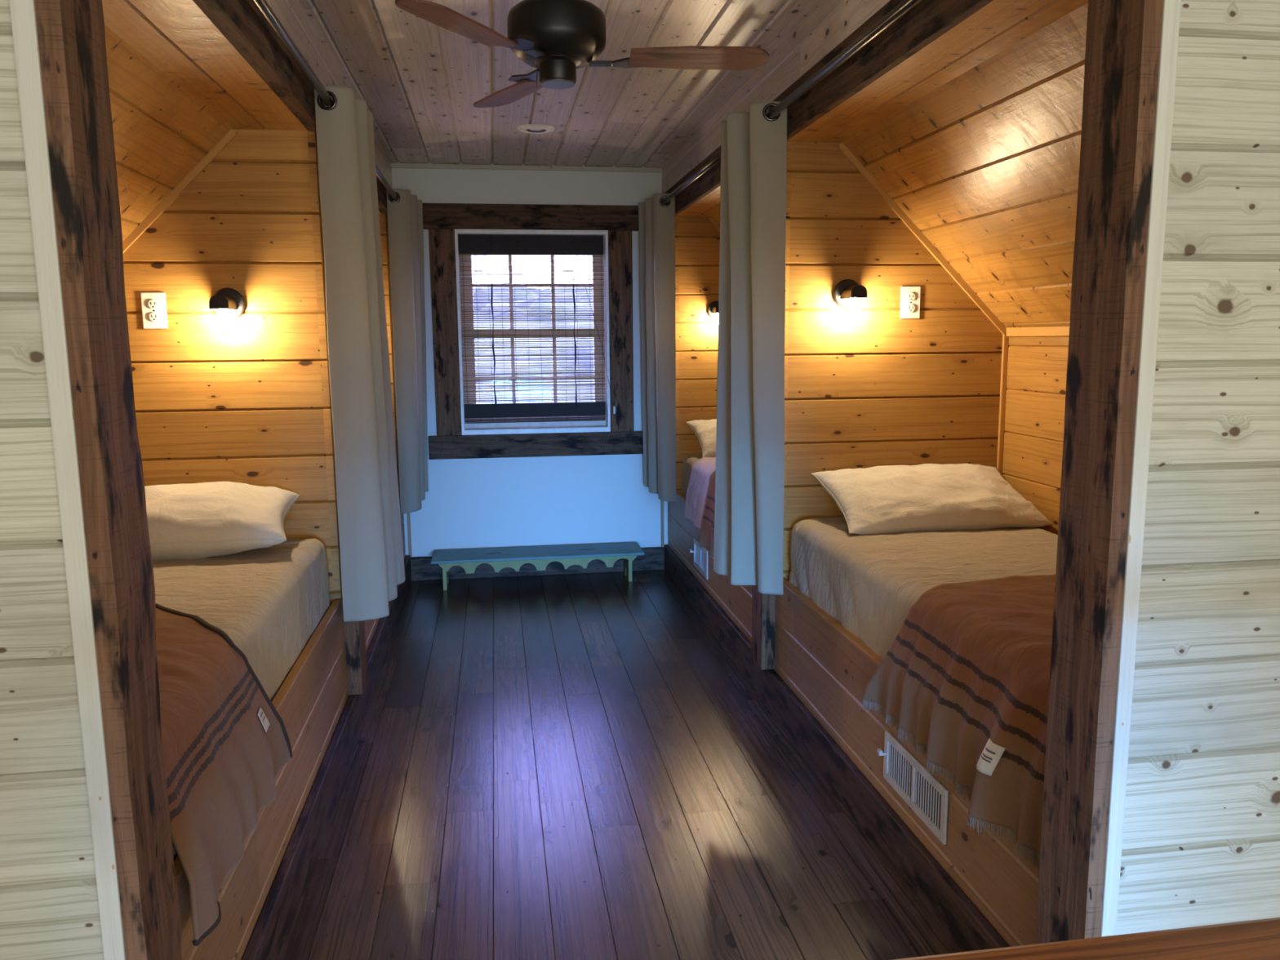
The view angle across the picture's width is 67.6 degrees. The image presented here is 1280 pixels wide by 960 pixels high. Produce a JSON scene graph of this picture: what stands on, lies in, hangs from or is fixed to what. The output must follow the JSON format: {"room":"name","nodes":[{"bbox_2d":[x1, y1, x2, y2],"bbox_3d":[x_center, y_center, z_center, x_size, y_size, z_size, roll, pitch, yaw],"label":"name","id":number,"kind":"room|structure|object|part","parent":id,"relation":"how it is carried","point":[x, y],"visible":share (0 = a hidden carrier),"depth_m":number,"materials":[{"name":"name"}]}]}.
{"room":"dormitory","nodes":[
{"label":"dormitory","id":0,"kind":"room"},
{"bbox_2d":[0,0,103,959],"bbox_3d":[-1.792,0.067,1.192,2.044,2.550,0.125,-2,9,-8],"label":"wall","id":1,"kind":"structure","parent":0,"point":[49,904],"depth_m":1.30,"materials":[{"name":"white wood"}]},
{"bbox_2d":[8,0,125,959],"bbox_3d":[-0.763,0.113,1.333,0.028,2.400,0.104,-2,9,-8],"label":"trim","id":2,"kind":"structure","parent":1,"relation":"attached to","point":[23,13],"depth_m":1.26,"materials":[{"name":"white wood"}]},
{"bbox_2d":[104,25,231,241],"bbox_3d":[-1.578,-0.696,2.209,0.728,0.727,2.205,-2,9,-8],"label":"ceiling","id":3,"kind":"structure","parent":0,"point":[162,132],"depth_m":2.82,"materials":[{"name":"orange wood"}]},
{"bbox_2d":[102,0,307,130],"bbox_3d":[-1.115,-1.062,2.227,0.274,0.040,2.205,-2,9,-8],"label":"ceiling","id":4,"kind":"structure","parent":0,"point":[176,37],"depth_m":2.44,"materials":[{"name":"orange wood"}]},
{"bbox_2d":[123,128,348,739],"bbox_3d":[-1.633,-0.124,3.488,1.025,2.254,0.250,-2,9,-8],"label":"wall","id":5,"kind":"structure","parent":0,"point":[249,402],"depth_m":3.34,"materials":[{"name":"orange wood"}]},
{"bbox_2d":[140,292,168,328],"bbox_3d":[-1.667,-0.581,3.282,0.080,0.123,0.011,-2,9,-8],"label":"power outlet","id":6,"kind":"object","parent":5,"relation":"attached to","point":[153,306],"visible":1,"depth_m":3.28,"materials":[{"name":"beige plastic"}]},
{"bbox_2d":[147,299,158,309],"bbox_3d":[-1.667,-0.602,3.277,0.033,0.033,0.007,-2,9,-8],"label":"socket","id":7,"kind":"object","parent":6,"relation":"attached to","point":[152,304],"depth_m":3.27,"materials":[{"name":"beige plastic"}]},
{"bbox_2d":[149,311,159,321],"bbox_3d":[-1.667,-0.559,3.283,0.033,0.033,0.007,-2,9,-8],"label":"socket","id":8,"kind":"object","parent":6,"relation":"attached to","point":[153,316],"depth_m":3.28,"materials":[{"name":"beige plastic"}]},
{"bbox_2d":[122,128,238,253],"bbox_3d":[-1.713,-0.825,3.239,0.716,0.715,0.014,-2,9,-8],"label":"trim","id":9,"kind":"structure","parent":5,"relation":"attached to","point":[232,134],"depth_m":3.23,"materials":[{"name":"brown wood"}]},
{"bbox_2d":[208,288,245,329],"bbox_3d":[-1.416,-0.584,3.256,0.110,0.143,0.134,-2,9,-8],"label":"wall lamp","id":10,"kind":"object","parent":5,"relation":"attached to","point":[228,304],"visible":1,"depth_m":3.25,"materials":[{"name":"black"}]},
{"bbox_2d":[208,294,237,310],"bbox_3d":[-1.414,-0.602,3.245,0.062,0.046,0.116,-2,9,-8],"label":"hood","id":11,"kind":"object","parent":10,"relation":"attached to","point":[217,302],"depth_m":3.20,"materials":[{"name":"black metal"}]},
{"bbox_3d":[-1.414,-0.553,3.253,0.044,0.082,0.044,-2,9,-8],"label":"bulb","id":12,"kind":"part","parent":10,"relation":"part of","materials":[{"name":"beige glass"}]},
{"bbox_3d":[-1.424,-0.608,3.309,0.110,0.110,0.022,-2,9,-8],"label":"wall plate","id":13,"kind":"part","parent":10,"relation":"part of","materials":[{"name":"black metal"}]},
{"bbox_2d":[241,555,411,959],"bbox_3d":[-1.114,0.879,3.797,0.029,0.170,4.520,-2,9,-8],"label":"baseboard","id":14,"kind":"structure","parent":5,"relation":"attached to","point":[272,933],"depth_m":2.82,"materials":[{"name":"brown wood"}]},
{"bbox_2d":[321,222,367,695],"bbox_3d":[-1.112,-0.203,3.557,0.076,2.041,0.150,-2,9,-8],"label":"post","id":15,"kind":"structure","parent":5,"relation":"attached to","point":[354,631],"depth_m":3.62,"materials":[{"name":"brown wood"}]},
{"bbox_2d":[266,0,392,188],"bbox_3d":[-1.157,-1.470,3.454,0.050,0.164,4.546,-2,9,-8],"label":"wall","id":16,"kind":"structure","parent":0,"point":[290,13],"depth_m":3.18,"materials":[{"name":"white wood"}]},
{"bbox_2d":[192,0,394,216],"bbox_3d":[-1.145,-1.308,3.479,0.050,0.165,4.546,-2,9,-8],"label":"beam","id":17,"kind":"structure","parent":16,"relation":"attached to","point":[241,22],"depth_m":2.51,"materials":[{"name":"brown wood"}]},
{"bbox_2d":[252,0,333,106],"bbox_3d":[-0.922,-1.128,2.402,0.063,0.060,2.260,-2,9,-8],"label":"curtain rod","id":18,"kind":"object","parent":17,"relation":"attached to","point":[263,6],"visible":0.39,"depth_m":2.51,"materials":[{"name":"metal"}]},
{"bbox_2d":[314,85,404,622],"bbox_3d":[-0.966,-0.421,3.443,0.147,1.793,0.449,0,8,3],"label":"curtain","id":19,"kind":"object","parent":18,"relation":"hanging from","point":[371,548],"visible":0.99,"depth_m":3.28,"materials":[{"name":"fabric"}]},
{"bbox_2d":[375,164,397,200],"bbox_3d":[-1.265,-1.455,4.638,0.063,0.060,2.110,-2,9,-8],"label":"curtain rod","id":20,"kind":"object","parent":17,"relation":"attached to","point":[379,174],"visible":0.22,"depth_m":4.71,"materials":[{"name":"metal"}]},
{"bbox_2d":[386,188,428,514],"bbox_3d":[-1.322,-0.727,5.550,0.116,1.798,0.454,-1,8,-2],"label":"curtain","id":21,"kind":"object","parent":20,"relation":"hanging from","point":[405,214],"visible":0.99,"depth_m":5.39,"materials":[{"name":"fabric"}]},
{"bbox_2d":[378,213,399,498],"bbox_3d":[-1.965,-0.442,5.655,1.025,2.254,0.300,-2,9,-8],"label":"wall","id":22,"kind":"structure","parent":0,"point":[384,231],"depth_m":5.52,"materials":[{"name":"orange wood"}]},
{"bbox_2d":[391,161,668,559],"bbox_3d":[-0.671,-0.665,6.072,2.000,2.650,0.200,-2,9,-8],"label":"wall","id":23,"kind":"structure","parent":0,"point":[477,503],"depth_m":6.04,"materials":[{"name":"white paint"}]},
{"bbox_2d":[406,512,412,557],"bbox_3d":[-1.452,-0.615,5.847,0.018,2.224,0.020,-2,9,-8],"label":"trim","id":24,"kind":"structure","parent":23,"relation":"attached to","point":[408,513],"depth_m":5.98,"materials":[{"name":"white wood"}]},
{"bbox_2d":[391,163,662,172],"bbox_3d":[-0.668,-1.887,5.783,1.626,0.026,0.016,-2,9,-8],"label":"trim","id":25,"kind":"structure","parent":23,"relation":"attached to","point":[429,166],"depth_m":5.77,"materials":[{"name":"white wood"}]},
{"bbox_2d":[422,203,643,459],"bbox_3d":[-0.663,-0.921,5.993,1.344,1.540,0.184,-2,9,-8],"label":"window","id":26,"kind":"structure","parent":23,"relation":"in","point":[455,438],"depth_m":5.92,"materials":[{"name":"white paint"}]},
{"bbox_3d":[-1.188,-0.892,5.845,0.153,1.245,0.024,-2,9,-8],"label":"casing","id":27,"kind":"part","parent":26,"relation":"part of","materials":[{"name":"brown wood"}]},
{"bbox_3d":[-0.664,-1.598,5.819,1.332,0.150,0.030,-2,9,-8],"label":"head casing","id":28,"kind":"part","parent":26,"relation":"part of","materials":[{"name":"brown wood"}]},
{"bbox_3d":[-0.669,-0.924,6.027,0.896,1.183,0.055,-2,9,-8],"label":"sash","id":29,"kind":"part","parent":26,"relation":"part of","materials":[{"name":"white wood"}]},
{"bbox_3d":[-0.664,-0.920,5.996,0.928,1.243,0.178,-2,9,-8],"label":"frame","id":30,"kind":"part","parent":26,"relation":"part of","materials":[{"name":"white paint"}]},
{"bbox_3d":[-0.644,-0.220,6.022,1.342,0.145,0.034,-2,9,-8],"label":"sill casing","id":31,"kind":"part","parent":26,"relation":"part of","materials":[{"name":"brown wood"}]},
{"bbox_2d":[457,234,615,423],"bbox_3d":[-0.634,-0.936,5.964,0.947,1.150,0.076,-1,8,-5],"label":"window blind","id":32,"kind":"object","parent":26,"relation":"attached to","point":[584,246],"visible":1,"depth_m":5.96,"materials":[{"name":"brown wood"}]},
{"bbox_3d":[-0.908,-0.825,5.939,0.019,0.850,0.012,-2,9,-8],"label":"lift cord","id":33,"kind":"part","parent":32,"relation":"part of","materials":[{"name":"black fabric"}]},
{"bbox_3d":[-0.408,-0.840,6.013,0.017,0.850,0.012,-2,9,-8],"label":"lift cord","id":34,"kind":"part","parent":32,"relation":"part of","materials":[{"name":"black fabric"}]},
{"bbox_3d":[-0.254,-0.851,6.011,0.184,0.771,0.030,2,9,14],"label":"pull cord","id":35,"kind":"part","parent":32,"relation":"part of","materials":[{"name":"beige fabric"}]},
{"bbox_3d":[-0.120,-0.925,6.004,0.151,1.245,0.024,-2,9,-8],"label":"casing","id":36,"kind":"part","parent":26,"relation":"part of","materials":[{"name":"brown wood"}]},
{"bbox_2d":[410,546,664,581],"bbox_3d":[-0.647,0.537,6.139,1.626,0.153,0.020,-2,9,-8],"label":"baseboard","id":37,"kind":"structure","parent":23,"relation":"attached to","point":[653,558],"depth_m":6.13,"materials":[{"name":"brown wood"}]},
{"bbox_2d":[660,499,664,546],"bbox_3d":[0.138,-0.663,6.084,0.018,2.224,0.020,-2,9,-8],"label":"trim","id":38,"kind":"structure","parent":23,"relation":"attached to","point":[661,501],"depth_m":6.22,"materials":[{"name":"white wood"}]},
{"bbox_2d":[297,0,826,168],"bbox_3d":[-0.327,-1.588,3.505,1.720,0.040,4.690,-2,9,-8],"label":"ceiling","id":39,"kind":"structure","parent":0,"point":[420,81],"depth_m":3.90,"materials":[{"name":"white wood"}]},
{"bbox_2d":[516,124,555,133],"bbox_3d":[-0.517,-1.743,4.761,0.190,0.015,0.190,-2,9,-8],"label":"recessed light","id":40,"kind":"object","parent":39,"relation":"in","point":[526,128],"visible":1,"depth_m":4.72,"materials":[{"name":"white paint"}]},
{"bbox_2d":[395,0,768,107],"bbox_3d":[-0.147,-1.260,2.651,0.958,0.362,0.998,-2,9,-8],"label":"ceiling fan","id":41,"kind":"object","parent":39,"relation":"hanging from","point":[556,37],"visible":1,"depth_m":2.53,"materials":[{"name":"brown metal"}]},
{"bbox_3d":[-0.436,-1.092,2.291,0.128,0.006,0.375,13,14,24],"label":"blade","id":42,"kind":"part","parent":41,"relation":"part of","materials":[{"name":"brown wood"}]},
{"bbox_3d":[-0.398,-1.190,2.950,0.128,0.006,0.375,-16,16,-31],"label":"blade","id":43,"kind":"part","parent":41,"relation":"part of","materials":[{"name":"brown wood"}]},
{"bbox_3d":[0.160,-1.141,2.587,0.375,0.006,0.128,-1,-1,-4],"label":"blade","id":44,"kind":"part","parent":41,"relation":"part of","materials":[{"name":"brown wood"}]},
{"bbox_2d":[283,569,949,959],"bbox_3d":[-0.048,1.255,1.940,5.640,0.050,8.650,-2,9,-8],"label":"floor","id":45,"kind":"structure","parent":0,"point":[568,766],"depth_m":3.07,"materials":[{"name":"brown wood"}]},
{"bbox_2d":[34,0,181,959],"bbox_3d":[-0.737,0.099,1.359,0.032,2.420,0.143,-2,9,-8],"label":"post","id":46,"kind":"object","parent":45,"relation":"on","point":[71,33],"visible":1,"depth_m":1.31,"materials":[{"name":"brown wood"}]},
{"bbox_2d":[173,596,348,959],"bbox_3d":[-1.416,0.874,2.515,0.943,0.560,2.101,-2,9,-8],"label":"bed","id":47,"kind":"object","parent":45,"relation":"on","point":[310,702],"visible":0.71,"depth_m":2.58,"materials":[{"name":"brown wood"}]},
{"bbox_2d":[151,537,329,861],"bbox_3d":[-1.428,0.502,2.438,0.914,0.316,2.025,-2,9,-8],"label":"mattress","id":48,"kind":"object","parent":47,"relation":"on","point":[270,602],"visible":0.3,"depth_m":2.78,"materials":[{"name":"beige fabric"}]},
{"bbox_2d":[144,481,300,559],"bbox_3d":[-1.570,0.138,3.168,0.804,0.238,0.396,-2,9,-12],"label":"pillow","id":49,"kind":"object","parent":48,"relation":"on","point":[202,520],"visible":0.58,"depth_m":3.06,"materials":[{"name":"fabric"}]},
{"bbox_2d":[155,603,292,946],"bbox_3d":[-1.208,0.538,2.214,0.740,0.378,1.310,-2,9,-8],"label":"blanket","id":50,"kind":"object","parent":48,"relation":"on","point":[225,744],"visible":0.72,"depth_m":1.92,"materials":[{"name":"fabric"}]},
{"bbox_2d":[364,498,405,651],"bbox_3d":[-1.766,0.539,4.800,0.943,0.560,2.262,-2,9,-8],"label":"bed","id":51,"kind":"object","parent":45,"relation":"on","point":[371,625],"visible":0.14,"depth_m":4.39,"materials":[{"name":"brown wood"}]},
{"bbox_2d":[431,542,644,590],"bbox_3d":[-0.632,0.540,5.964,1.288,0.198,0.313,-2,9,-8],"label":"bench","id":52,"kind":"object","parent":45,"relation":"on","point":[500,558],"visible":1,"depth_m":5.88,"materials":[{"name":"teal paint"}]},
{"bbox_3d":[-1.199,0.564,5.902,0.022,0.179,0.225,-2,9,-8],"label":"leg","id":53,"kind":"part","parent":52,"relation":"part of","materials":[{"name":"green paint"}]},
{"bbox_3d":[-0.077,0.529,6.069,0.022,0.179,0.225,-2,9,-8],"label":"leg","id":54,"kind":"part","parent":52,"relation":"part of","materials":[{"name":"green paint"}]},
{"bbox_2d":[667,491,752,643],"bbox_3d":[0.793,0.460,5.181,0.893,0.560,2.262,-2,9,-8],"label":"bed","id":55,"kind":"object","parent":45,"relation":"on","point":[735,601],"visible":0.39,"depth_m":5.03,"materials":[{"name":"brown wood"}]},
{"bbox_2d":[682,452,702,497],"bbox_3d":[0.819,0.101,5.018,0.864,0.316,1.913,-2,9,-8],"label":"mattress","id":56,"kind":"object","parent":55,"relation":"on","point":[689,460],"visible":0.02,"depth_m":5.71,"materials":[{"name":"beige fabric"}]},
{"bbox_2d":[684,457,715,529],"bbox_3d":[0.484,0.064,5.243,0.412,0.340,0.479,-2,9,-8],"label":"blanket","id":57,"kind":"object","parent":56,"relation":"on","point":[703,469],"visible":0.6,"depth_m":5.20,"materials":[{"name":"pink fabric"}]},
{"bbox_2d":[686,418,716,457],"bbox_3d":[0.703,-0.243,5.694,0.784,0.253,0.406,-2,9,-10],"label":"pillow","id":58,"kind":"object","parent":56,"relation":"on","point":[705,431],"visible":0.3,"depth_m":5.62,"materials":[{"name":"fabric"}]},
{"bbox_2d":[699,472,715,557],"bbox_3d":[0.814,0.173,4.693,0.927,0.412,0.796,-2,9,-8],"label":"blanket","id":59,"kind":"object","parent":56,"relation":"on","point":[707,526],"visible":0.06,"depth_m":4.88,"materials":[{"name":"fabric"}]},
{"bbox_2d":[689,537,707,579],"bbox_3d":[0.319,0.426,5.213,0.032,0.154,0.343,-2,9,-8],"label":"air vent","id":60,"kind":"object","parent":55,"relation":"attached to","point":[700,553],"visible":0.99,"depth_m":5.21,"materials":[{"name":"metal"}]},
{"bbox_2d":[774,577,1039,946],"bbox_3d":[1.143,0.795,2.896,0.893,0.560,2.101,-2,9,-8],"label":"bed","id":61,"kind":"object","parent":45,"relation":"on","point":[828,668],"visible":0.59,"depth_m":2.85,"materials":[{"name":"brown wood"}]},
{"bbox_2d":[877,730,948,844],"bbox_3d":[0.724,0.817,2.571,0.032,0.144,0.381,-2,9,-8],"label":"air vent","id":62,"kind":"object","parent":61,"relation":"attached to","point":[924,794],"visible":1,"depth_m":2.56,"materials":[{"name":"metal"}]},
{"bbox_3d":[0.693,0.780,2.740,0.023,0.017,0.015,-2,9,-8],"label":"lever","id":63,"kind":"part","parent":62,"relation":"part of","materials":[{"name":"metal"}]},
{"bbox_2d":[789,516,1057,658],"bbox_3d":[1.151,0.423,2.822,0.871,0.316,2.025,-2,9,-8],"label":"mattress","id":64,"kind":"object","parent":61,"relation":"on","point":[869,584],"visible":0.31,"depth_m":3.09,"materials":[{"name":"beige fabric"}]},
{"bbox_2d":[810,463,1052,534],"bbox_3d":[1.077,0.069,3.584,0.774,0.223,0.406,-2,9,-9],"label":"pillow","id":65,"kind":"object","parent":64,"relation":"on","point":[925,497],"visible":0.98,"depth_m":3.47,"materials":[{"name":"fabric"}]},
{"bbox_2d":[862,574,1055,867],"bbox_3d":[1.159,0.520,2.298,0.966,0.399,1.001,-2,9,-8],"label":"blanket","id":66,"kind":"object","parent":64,"relation":"on","point":[966,673],"visible":0.58,"depth_m":2.23,"materials":[{"name":"fabric"}]},
{"bbox_2d":[981,746,995,762],"bbox_3d":[0.739,0.585,2.034,0.010,0.024,0.036,-3,9,-18],"label":"print","id":67,"kind":"object","parent":66,"relation":"attached to","point":[988,755],"depth_m":2.03},
{"bbox_2d":[893,917,1279,959],"bbox_3d":[0.620,0.862,0.771,3.700,1.058,0.125,-2,9,-8],"label":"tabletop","id":68,"kind":"object","parent":45,"relation":"on","point":[1253,940],"visible":1,"depth_m":0.70,"materials":[{"name":"brown wood"}]},
{"bbox_2d":[1035,0,1163,943],"bbox_3d":[0.745,0.053,1.578,0.033,2.420,0.142,-2,9,-8],"label":"post","id":69,"kind":"object","parent":45,"relation":"on","point":[1123,37],"visible":0.98,"depth_m":1.54,"materials":[{"name":"brown wood"}]},
{"bbox_2d":[671,216,719,565],"bbox_3d":[0.675,-0.523,6.048,0.975,2.254,0.300,-2,9,-8],"label":"wall","id":70,"kind":"structure","parent":0,"point":[697,241],"depth_m":5.79,"materials":[{"name":"orange wood"}]},
{"bbox_2d":[706,301,718,324],"bbox_3d":[0.469,-1.000,5.723,0.110,0.143,0.134,-2,9,-8],"label":"wall lamp","id":71,"kind":"object","parent":70,"relation":"attached to","point":[713,308],"visible":0.55,"depth_m":5.76,"materials":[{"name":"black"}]},
{"bbox_2d":[711,305,718,313],"bbox_3d":[0.471,-1.018,5.711,0.062,0.046,0.116,-2,9,-8],"label":"hood","id":72,"kind":"object","parent":71,"relation":"attached to","point":[714,308],"depth_m":5.69,"materials":[{"name":"black metal"}]},
{"bbox_3d":[0.471,-0.969,5.720,0.044,0.082,0.044,-2,9,-8],"label":"bulb","id":73,"kind":"part","parent":71,"relation":"part of","materials":[{"name":"beige glass"}]},
{"bbox_2d":[707,216,719,231],"bbox_3d":[0.761,-1.224,5.798,0.716,0.715,0.014,-2,9,-8],"label":"trim","id":74,"kind":"structure","parent":70,"relation":"attached to","point":[710,219],"depth_m":5.70,"materials":[{"name":"brown wood"}]},
{"bbox_2d":[675,185,720,217],"bbox_3d":[0.477,-1.443,4.712,0.243,0.040,2.090,-2,9,-8],"label":"ceiling","id":75,"kind":"structure","parent":0,"point":[708,206],"depth_m":5.27,"materials":[{"name":"orange wood"}]},
{"bbox_2d":[711,211,719,226],"bbox_3d":[0.931,-1.105,4.831,0.728,0.727,2.090,-2,9,-8],"label":"ceiling","id":76,"kind":"structure","parent":0,"point":[716,217],"depth_m":5.62,"materials":[{"name":"orange wood"}]},
{"bbox_2d":[662,0,889,193],"bbox_3d":[0.500,-1.521,3.700,0.050,0.164,4.546,-2,9,-8],"label":"wall","id":77,"kind":"structure","parent":0,"point":[833,21],"depth_m":3.42,"materials":[{"name":"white wood"}]},
{"bbox_2d":[664,0,993,216],"bbox_3d":[0.490,-1.358,3.723,0.027,0.165,4.546,-2,9,-8],"label":"beam","id":78,"kind":"structure","parent":77,"relation":"attached to","point":[929,20],"depth_m":2.73,"materials":[{"name":"brown wood"}]},
{"bbox_2d":[661,151,720,204],"bbox_3d":[0.259,-1.502,4.864,0.085,0.060,2.110,-2,9,-8],"label":"curtain rod","id":79,"kind":"object","parent":78,"relation":"attached to","point":[717,158],"visible":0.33,"depth_m":4.62,"materials":[{"name":"metal"}]},
{"bbox_2d":[638,193,675,502],"bbox_3d":[0.092,-0.778,5.775,0.112,1.788,0.423,-3,9,-18],"label":"curtain","id":80,"kind":"object","parent":79,"relation":"hanging from","point":[656,220],"visible":1,"depth_m":5.67,"materials":[{"name":"fabric"}]},
{"bbox_2d":[766,0,922,119],"bbox_3d":[0.602,-1.174,2.629,0.085,0.060,2.260,-2,9,-8],"label":"curtain rod","id":81,"kind":"object","parent":78,"relation":"attached to","point":[905,6],"visible":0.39,"depth_m":2.60,"materials":[{"name":"metal"}]},
{"bbox_2d":[713,101,786,595],"bbox_3d":[0.397,-0.465,3.621,0.129,1.783,0.359,-5,9,-26],"label":"curtain","id":82,"kind":"object","parent":81,"relation":"hanging from","point":[749,473],"visible":1,"depth_m":3.57,"materials":[{"name":"fabric"}]},
{"bbox_2d":[773,141,1002,692],"bbox_3d":[1.007,-0.206,3.881,0.975,2.254,0.250,-2,9,-8],"label":"wall","id":83,"kind":"structure","parent":0,"point":[874,387],"depth_m":3.70,"materials":[{"name":"orange wood"}]},
{"bbox_2d":[751,585,776,669],"bbox_3d":[0.509,-0.253,3.797,0.078,2.041,0.150,-2,9,-8],"label":"trim","id":84,"kind":"structure","parent":83,"relation":"attached to","point":[763,605],"depth_m":3.86,"materials":[{"name":"brown wood"}]},
{"bbox_2d":[664,544,1009,953],"bbox_3d":[0.509,0.829,4.038,0.024,0.170,4.520,-2,9,-8],"label":"baseboard","id":85,"kind":"structure","parent":83,"relation":"attached to","point":[954,919],"depth_m":2.92,"materials":[{"name":"brown wood"}]},
{"bbox_2d":[833,279,867,316],"bbox_3d":[0.798,-0.683,3.581,0.110,0.143,0.134,-2,9,-8],"label":"wall lamp","id":86,"kind":"object","parent":83,"relation":"attached to","point":[847,293],"visible":1,"depth_m":3.57,"materials":[{"name":"black metal"}]},
{"bbox_3d":[0.789,-0.707,3.634,0.110,0.110,0.022,-2,9,-8],"label":"wall plate","id":87,"kind":"part","parent":86,"relation":"part of","materials":[{"name":"black metal"}]},
{"bbox_3d":[0.799,-0.651,3.578,0.044,0.082,0.044,-2,9,-8],"label":"bulb","id":88,"kind":"part","parent":86,"relation":"part of","materials":[{"name":"beige glass"}]},
{"bbox_2d":[840,284,867,298],"bbox_3d":[0.799,-0.701,3.570,0.062,0.046,0.116,-2,9,-8],"label":"hood","id":89,"kind":"object","parent":86,"relation":"attached to","point":[847,291],"depth_m":3.52,"materials":[{"name":"black metal"}]},
{"bbox_2d":[900,286,920,319],"bbox_3d":[1.042,-0.683,3.682,0.080,0.123,0.011,-2,9,-8],"label":"power outlet","id":90,"kind":"object","parent":83,"relation":"attached to","point":[910,296],"visible":1,"depth_m":3.68,"materials":[{"name":"beige plastic"}]},
{"bbox_2d":[906,303,915,312],"bbox_3d":[1.042,-0.661,3.683,0.033,0.033,0.007,-2,9,-8],"label":"socket","id":91,"kind":"object","parent":90,"relation":"attached to","point":[910,308],"depth_m":3.68,"materials":[{"name":"beige plastic"}]},
{"bbox_2d":[906,292,915,301],"bbox_3d":[1.042,-0.704,3.677,0.033,0.033,0.007,-2,9,-8],"label":"socket","id":92,"kind":"object","parent":90,"relation":"attached to","point":[910,295],"depth_m":3.67,"materials":[{"name":"beige plastic"}]},
{"bbox_2d":[836,142,1006,335],"bbox_3d":[1.089,-0.911,3.655,0.716,0.715,0.014,-2,9,-8],"label":"trim","id":93,"kind":"structure","parent":83,"relation":"attached to","point":[842,147],"depth_m":3.64,"materials":[{"name":"brown wood"}]},
{"bbox_2d":[996,332,1008,475],"bbox_3d":[1.441,-0.056,3.834,0.020,1.065,0.014,-2,9,-8],"label":"trim","id":94,"kind":"structure","parent":83,"relation":"attached to","point":[1005,339],"depth_m":3.79,"materials":[{"name":"brown wood"}]},
{"bbox_2d":[786,0,1088,142],"bbox_3d":[0.814,-1.121,2.514,0.243,0.040,2.205,-2,9,-8],"label":"ceiling","id":95,"kind":"structure","parent":0,"point":[1000,24],"depth_m":2.52,"materials":[{"name":"orange wood"}]},
{"bbox_2d":[842,2,1088,328],"bbox_3d":[1.268,-0.783,2.632,0.728,0.727,2.205,-2,9,-8],"label":"ceiling","id":96,"kind":"structure","parent":0,"point":[985,163],"depth_m":2.97,"materials":[{"name":"orange wood"}]},
{"bbox_2d":[1001,336,1069,534],"bbox_3d":[1.629,0.305,2.847,0.040,1.535,2.205,-2,9,-8],"label":"wall","id":97,"kind":"structure","parent":0,"point":[1037,371],"depth_m":3.58,"materials":[{"name":"orange wood"}]},
{"bbox_2d":[1005,326,1069,336],"bbox_3d":[1.593,-0.435,2.752,0.014,0.038,2.041,-2,9,-8],"label":"trim","id":98,"kind":"structure","parent":97,"relation":"attached to","point":[1046,331],"depth_m":3.52,"materials":[{"name":"brown wood"}]},
{"bbox_2d":[1115,0,1279,935],"bbox_3d":[1.781,-0.043,1.723,2.010,2.550,0.125,-2,9,-8],"label":"wall","id":99,"kind":"structure","parent":0,"point":[1201,838],"depth_m":1.54,"materials":[{"name":"white wood"}]},
{"bbox_2d":[1100,0,1181,937],"bbox_3d":[0.778,0.066,1.562,0.027,2.400,0.104,-2,9,-8],"label":"trim","id":100,"kind":"structure","parent":99,"relation":"attached to","point":[1171,8],"depth_m":1.49,"materials":[{"name":"white wood"}]},
{"label":"outside","id":101,"kind":"structure","parent":0,"visible":0},
{"bbox_2d":[472,282,594,404],"bbox_3d":[-4.275,-5.702,38.376,55.180,6.770,60.000,-2,9,-8],"label":"window view","id":102,"kind":"object","parent":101,"point":[490,350],"visible":0.02,"depth_m":27.15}
]}

